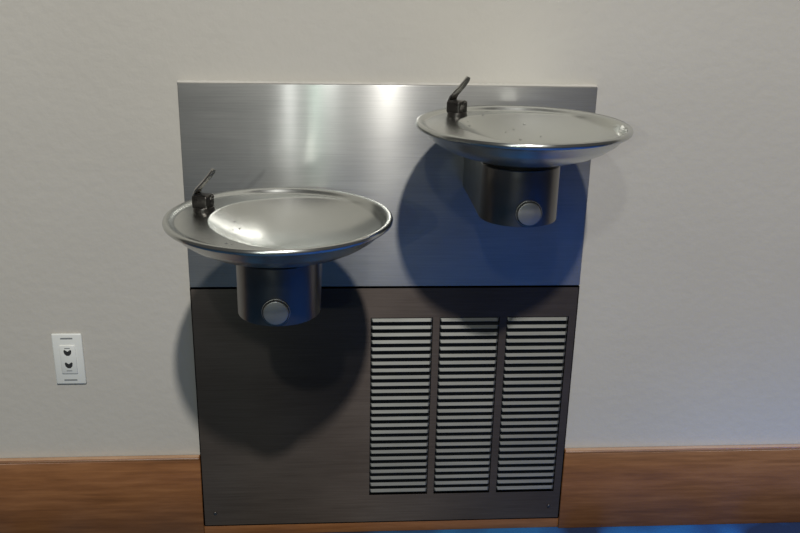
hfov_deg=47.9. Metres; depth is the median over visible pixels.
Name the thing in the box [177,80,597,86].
trim
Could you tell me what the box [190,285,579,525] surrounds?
louvered vent panel
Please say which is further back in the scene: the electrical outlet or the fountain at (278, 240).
the electrical outlet
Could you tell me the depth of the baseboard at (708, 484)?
2.15 m
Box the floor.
[325,522,799,532]
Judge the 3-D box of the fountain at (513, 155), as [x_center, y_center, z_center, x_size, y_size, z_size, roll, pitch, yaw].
[0.221,-0.216,1.665,0.389,0.248,0.416,0,19,-4]
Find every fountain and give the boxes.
[162,168,392,325]
[415,76,632,226]
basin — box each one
[162,187,392,267]
[415,105,632,166]
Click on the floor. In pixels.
(790, 527)
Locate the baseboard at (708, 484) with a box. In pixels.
[0,444,799,532]
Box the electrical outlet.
[51,333,86,383]
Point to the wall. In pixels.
(687, 333)
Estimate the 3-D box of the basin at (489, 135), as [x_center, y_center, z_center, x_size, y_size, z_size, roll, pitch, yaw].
[0.223,-0.231,1.646,0.391,0.066,0.391,0,19,-4]
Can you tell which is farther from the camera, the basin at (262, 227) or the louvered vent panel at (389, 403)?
the louvered vent panel at (389, 403)
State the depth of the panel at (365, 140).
1.87 m
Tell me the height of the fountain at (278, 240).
0.248 m
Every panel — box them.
[177,82,597,286]
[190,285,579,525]
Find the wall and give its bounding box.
[0,0,799,457]

